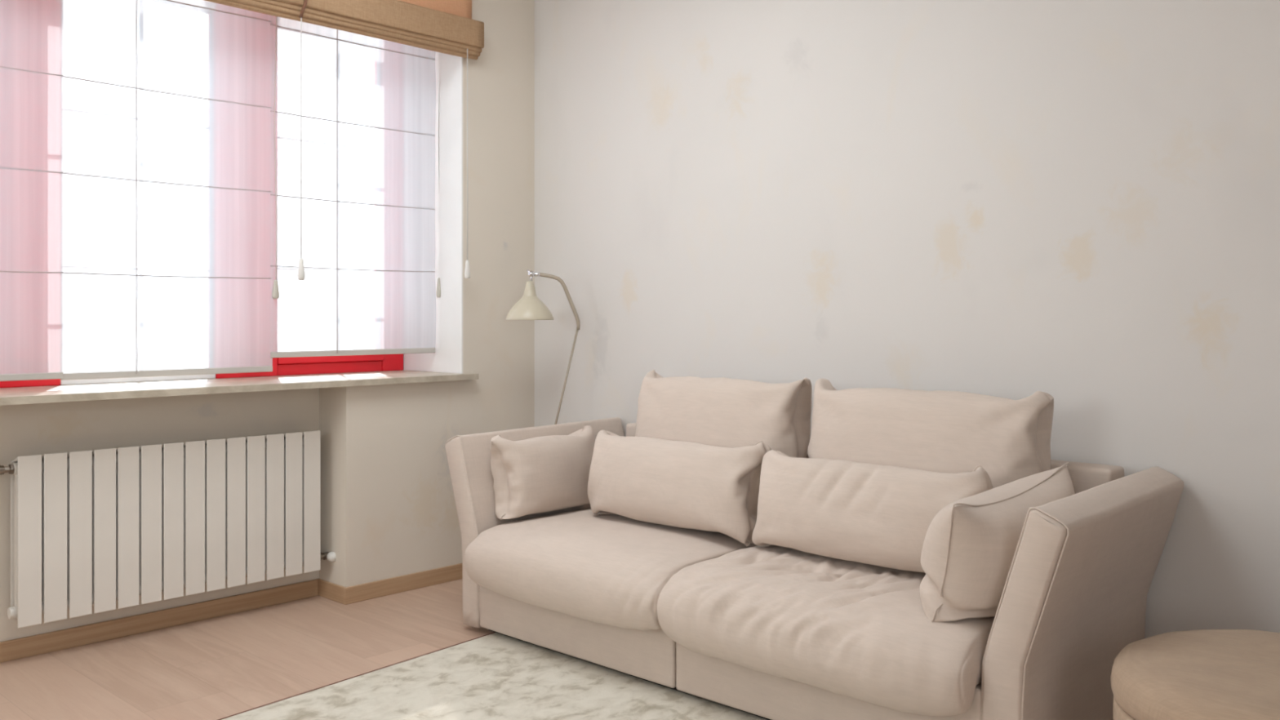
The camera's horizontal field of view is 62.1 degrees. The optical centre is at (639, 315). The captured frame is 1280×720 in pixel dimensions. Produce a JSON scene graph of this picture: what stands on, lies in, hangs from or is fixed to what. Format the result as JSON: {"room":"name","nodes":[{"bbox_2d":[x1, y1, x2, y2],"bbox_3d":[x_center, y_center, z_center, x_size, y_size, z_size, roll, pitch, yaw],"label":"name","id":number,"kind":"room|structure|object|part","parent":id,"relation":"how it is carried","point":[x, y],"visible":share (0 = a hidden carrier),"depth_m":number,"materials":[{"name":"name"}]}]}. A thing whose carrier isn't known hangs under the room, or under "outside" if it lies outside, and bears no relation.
{"room":"living room","nodes":[
{"label":"living room","id":0,"kind":"room"},
{"bbox_2d":[0,387,319,641],"bbox_3d":[-2.143,0.727,3.921,0.410,0.887,1.890,0,0,43],"label":"wall niche","id":1,"kind":"object","parent":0,"point":[49,428],"visible":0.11,"depth_m":3.92,"materials":[{"name":"paint"}]},
{"bbox_2d":[0,430,336,628],"bbox_3d":[-1.726,0.752,3.968,0.132,0.571,1.280,0,0,43],"label":"radiator","id":2,"kind":"object","parent":1,"relation":"attached to","point":[100,527],"visible":1,"depth_m":3.86,"materials":[{"name":"white metal"}]},
{"bbox_3d":[-1.274,0.994,4.394,0.058,0.040,0.041,0,0,43],"label":"valve knob","id":3,"kind":"part","parent":2,"relation":"part of","materials":[{"name":"white plastic"}]},
{"bbox_2d":[0,369,479,405],"bbox_3d":[-1.784,0.271,4.007,0.525,0.025,2.548,0,0,43],"label":"windowsill","id":4,"kind":"structure","parent":1,"relation":"on","point":[73,393],"depth_m":3.98,"materials":[{"name":"stone"}]},
{"bbox_2d":[0,578,493,719],"bbox_3d":[-0.352,1.230,1.147,6.820,0.120,5.900,0,0,43],"label":"floor","id":5,"kind":"structure","parent":0,"point":[223,666],"depth_m":3.61,"materials":[{"name":"brown wood"}]},
{"bbox_2d":[217,631,767,719],"bbox_3d":[-0.449,1.165,2.445,1.962,0.009,3.212,0,0,39],"label":"rug","id":6,"kind":"object","parent":5,"relation":"on","point":[493,676],"visible":0.44,"depth_m":3.27,"materials":[{"name":"beige carpet"}]},
{"bbox_2d":[444,368,1184,719],"bbox_3d":[0.382,0.685,3.528,2.371,0.945,0.982,0,0,43],"label":"sofa","id":7,"kind":"object","parent":6,"relation":"on","point":[771,632],"visible":0.68,"depth_m":3.11,"materials":[{"name":"beige fabric"}]},
{"bbox_3d":[-0.369,0.794,4.304,0.214,0.707,0.882,0,0,43],"label":"armrest","id":8,"kind":"part","parent":7,"relation":"part of","materials":[{"name":"beige fabric"}]},
{"bbox_2d":[489,425,595,519],"bbox_3d":[-0.361,0.601,4.135,0.228,0.320,0.539,0,0,43],"label":"throw cushion","id":9,"kind":"object","parent":7,"relation":"on","point":[545,473],"visible":0.9,"depth_m":3.99,"materials":[{"name":"beige fabric"}]},
{"bbox_3d":[0.019,1.026,3.865,0.951,0.236,0.772,0,0,43],"label":"seat","id":10,"kind":"part","parent":7,"relation":"part of","materials":[{"name":"beige fabric"}]},
{"bbox_2d":[464,507,758,631],"bbox_3d":[-0.024,0.864,3.823,0.948,0.239,0.856,0,0,43],"label":"seat cushion","id":11,"kind":"object","parent":7,"relation":"on","point":[614,570],"depth_m":3.53,"materials":[{"name":"beige fabric"}]},
{"bbox_2d":[587,430,771,546],"bbox_3d":[0.110,0.589,3.793,0.799,0.343,0.248,0,0,43],"label":"throw cushion","id":12,"kind":"object","parent":7,"relation":"on","point":[682,484],"visible":0.96,"depth_m":3.64,"materials":[{"name":"beige fabric"}]},
{"bbox_2d":[635,368,812,457],"bbox_3d":[0.285,0.479,3.951,0.779,0.542,0.287,0,0,43],"label":"cushion","id":13,"kind":"object","parent":7,"relation":"on","point":[723,412],"depth_m":3.80,"materials":[{"name":"beige fabric"}]},
{"bbox_2d":[657,544,995,716],"bbox_3d":[0.680,0.867,3.162,1.000,0.248,0.856,0,0,43],"label":"seat cushion","id":14,"kind":"object","parent":7,"relation":"on","point":[860,631],"depth_m":2.86,"materials":[{"name":"beige fabric"}]},
{"bbox_3d":[0.729,1.026,3.197,0.985,0.236,0.772,0,0,43],"label":"seat","id":15,"kind":"part","parent":7,"relation":"part of","materials":[{"name":"beige fabric"}]},
{"bbox_2d":[751,449,993,572],"bbox_3d":[0.686,0.586,3.237,0.814,0.325,0.240,0,0,43],"label":"throw cushion","id":16,"kind":"object","parent":7,"relation":"on","point":[879,515],"visible":0.81,"depth_m":3.16,"materials":[{"name":"beige fabric"}]},
{"bbox_3d":[0.695,0.759,3.813,1.971,0.622,0.122,0,0,43],"label":"frame","id":17,"kind":"part","parent":7,"relation":"part of","materials":[{"name":"beige fabric"}]},
{"bbox_2d":[807,378,1053,488],"bbox_3d":[0.886,0.482,3.378,0.834,0.539,0.294,0,0,43],"label":"cushion","id":18,"kind":"object","parent":7,"relation":"on","point":[951,432],"depth_m":3.24,"materials":[{"name":"beige fabric"}]},
{"bbox_2d":[919,462,1075,622],"bbox_3d":[0.951,0.589,2.812,0.314,0.365,0.598,0,0,43],"label":"throw cushion","id":19,"kind":"object","parent":7,"relation":"on","point":[969,547],"visible":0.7,"depth_m":2.64,"materials":[{"name":"beige fabric"}]},
{"bbox_3d":[1.202,0.794,2.827,0.213,0.707,0.882,0,0,43],"label":"armrest","id":20,"kind":"part","parent":7,"relation":"part of","materials":[{"name":"beige fabric"}]},
{"bbox_2d":[506,269,580,424],"bbox_3d":[-0.474,0.483,4.684,0.363,1.374,0.244,0,0,-26],"label":"floor lamp","id":21,"kind":"object","parent":5,"relation":"on","point":[529,307],"visible":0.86,"depth_m":4.63,"materials":[{"name":"beige metal"}]},
{"bbox_3d":[-0.482,-0.069,4.660,0.209,0.173,0.209,0,0,43],"label":"lamp shade","id":22,"kind":"part","parent":21,"relation":"part of","materials":[{"name":"beige metal"}]},
{"bbox_3d":[-0.352,-0.065,4.660,0.181,0.251,0.017,0,0,0],"label":"arm","id":23,"kind":"part","parent":21,"relation":"part of","materials":[{"name":"beige metal"}]},
{"bbox_2d":[1111,629,1279,719],"bbox_3d":[1.388,0.953,2.255,0.718,0.424,0.719,0,0,43],"label":"pouf","id":24,"kind":"object","parent":5,"relation":"on","point":[1201,674],"visible":1,"depth_m":2.24,"materials":[{"name":"brown fabric"}]},
{"bbox_2d":[319,0,534,586],"bbox_3d":[-1.074,-0.210,4.905,0.620,2.760,1.010,0,0,43],"label":"wall pier","id":25,"kind":"object","parent":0,"point":[388,508],"visible":0.38,"depth_m":4.77,"materials":[{"name":"paint"}]},
{"bbox_2d":[534,0,1279,638],"bbox_3d":[1.599,-0.305,3.223,6.820,2.950,0.200,0,0,43],"label":"wall","id":26,"kind":"structure","parent":0,"point":[1077,202],"depth_m":3.59,"materials":[{"name":"paint"}]},
{"bbox_3d":[-3.591,-0.210,2.227,0.620,2.760,2.640,0,0,43],"label":"wall pier","id":27,"kind":"object","parent":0,"visible":0},
{"bbox_2d":[0,563,462,662],"bbox_3d":[-2.458,1.136,3.125,0.222,0.068,5.500,0,0,43],"label":"baseboard","id":28,"kind":"structure","parent":27,"relation":"attached to","point":[30,646],"depth_m":4.13,"materials":[{"name":"brown wood"}]},
{"bbox_3d":[-2.611,-1.685,3.269,0.620,0.190,5.500,0,0,43],"label":"wall header","id":29,"kind":"structure","parent":0,"visible":0},
{"bbox_2d":[0,0,63,381],"bbox_3d":[-2.290,-0.666,3.439,0.040,1.772,0.788,0,0,43],"label":"blind","id":30,"kind":"object","parent":29,"relation":"attached to","point":[32,31],"visible":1,"depth_m":3.65,"materials":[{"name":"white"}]},
{"bbox_3d":[-2.291,-0.840,3.440,0.005,0.008,0.788,0,0,43],"label":"fold rod","id":31,"kind":"part","parent":30,"relation":"part of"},
{"bbox_3d":[-2.291,-0.151,3.440,0.005,0.008,0.788,0,0,43],"label":"fold rod","id":32,"kind":"part","parent":30,"relation":"part of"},
{"bbox_3d":[-2.291,-0.500,3.440,0.005,0.008,0.788,0,0,43],"label":"fold rod","id":33,"kind":"part","parent":30,"relation":"part of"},
{"bbox_2d":[60,0,279,380],"bbox_3d":[-1.752,-0.663,4.023,0.054,1.777,0.810,0,0,44],"label":"blind","id":34,"kind":"object","parent":29,"relation":"attached to","point":[166,164],"visible":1,"depth_m":3.99,"materials":[{"name":"white fabric"}]},
{"bbox_3d":[-1.847,-0.653,3.904,0.004,1.733,0.005,0,0,43],"label":"lift cord","id":35,"kind":"part","parent":34,"relation":"part of","materials":[{"name":"grey fabric"}]},
{"bbox_3d":[-1.759,-0.840,4.017,0.005,0.008,0.792,0,0,43],"label":"fold rod","id":36,"kind":"part","parent":34,"relation":"part of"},
{"bbox_3d":[-1.760,-0.500,4.017,0.005,0.008,0.792,0,0,43],"label":"fold rod","id":37,"kind":"part","parent":34,"relation":"part of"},
{"bbox_3d":[-1.759,-0.151,4.017,0.005,0.008,0.792,0,0,43],"label":"fold rod","id":38,"kind":"part","parent":34,"relation":"part of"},
{"bbox_3d":[-1.760,-1.188,4.017,0.005,0.008,0.792,0,0,43],"label":"fold rod","id":39,"kind":"part","parent":34,"relation":"part of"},
{"bbox_3d":[-1.470,-0.838,4.294,0.004,1.385,0.011,0,0,43],"label":"pull cord","id":40,"kind":"part","parent":34,"relation":"part of","materials":[{"name":"white fabric"}]},
{"bbox_2d":[0,354,403,387],"bbox_3d":[-1.968,-0.663,4.189,0.098,1.842,2.424,0,0,43],"label":"window","id":41,"kind":"structure","parent":29,"relation":"in","point":[378,362],"depth_m":4.64,"materials":[{"name":"red paint"}]},
{"bbox_3d":[-1.978,0.246,4.195,0.076,0.023,0.592,0,0,43],"label":"sill rail","id":42,"kind":"part","parent":41,"relation":"part of","materials":[{"name":"white paint"}]},
{"bbox_3d":[-1.386,0.186,4.780,0.036,0.042,0.528,0,0,43],"label":"casement rail","id":43,"kind":"part","parent":41,"relation":"part of","materials":[{"name":"red paint"}]},
{"bbox_2d":[204,0,484,279],"bbox_3d":[-1.602,-0.950,3.815,0.103,1.623,2.578,0,0,43],"label":"blind","id":44,"kind":"object","parent":29,"relation":"attached to","point":[448,27],"visible":1,"depth_m":4.41,"materials":[{"name":"beige fabric"}]},
{"bbox_3d":[-1.303,-0.694,4.093,0.004,0.943,0.004,0,0,43],"label":"pull cord","id":45,"kind":"part","parent":44,"relation":"part of","materials":[{"name":"white fabric"}]},
{"bbox_3d":[-1.613,-1.475,3.822,0.014,0.572,2.513,0,0,43],"label":"blind panel","id":46,"kind":"part","parent":44,"relation":"part of","materials":[{"name":"beige fabric"}]},
{"bbox_3d":[-0.759,-0.748,4.682,0.004,1.004,0.004,0,0,-17],"label":"pull cord","id":47,"kind":"part","parent":44,"relation":"part of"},
{"bbox_2d":[270,15,440,357],"bbox_3d":[-1.206,-0.692,4.592,0.054,1.721,0.826,0,0,44],"label":"blind","id":48,"kind":"object","parent":29,"relation":"attached to","point":[368,287],"visible":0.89,"depth_m":4.56,"materials":[{"name":"white fabric"}]},
{"bbox_3d":[-1.280,-0.681,4.496,0.004,1.677,0.005,0,0,43],"label":"lift cord","id":49,"kind":"part","parent":48,"relation":"part of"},
{"bbox_3d":[-1.215,-1.174,4.584,0.005,0.008,0.803,0,0,43],"label":"fold rod","id":50,"kind":"part","parent":48,"relation":"part of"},
{"bbox_3d":[-1.215,-0.826,4.584,0.005,0.008,0.803,0,0,43],"label":"fold rod","id":51,"kind":"part","parent":48,"relation":"part of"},
{"bbox_3d":[-1.215,-0.488,4.584,0.005,0.008,0.803,0,0,43],"label":"fold rod","id":52,"kind":"part","parent":48,"relation":"part of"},
{"bbox_3d":[-1.215,-0.201,4.584,0.005,0.008,0.803,0,0,43],"label":"fold rod","id":53,"kind":"part","parent":48,"relation":"part of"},
{"bbox_3d":[-0.919,-0.853,4.869,0.004,1.355,0.011,0,0,43],"label":"pull cord","id":54,"kind":"part","parent":48,"relation":"part of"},
{"bbox_2d":[403,51,462,373],"bbox_3d":[-1.794,-0.666,4.024,0.458,1.847,2.439,0,0,43],"label":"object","id":55,"kind":"structure","parent":29,"relation":"attached to","point":[447,357],"depth_m":4.82,"materials":[{"name":"white paint"}]}
]}

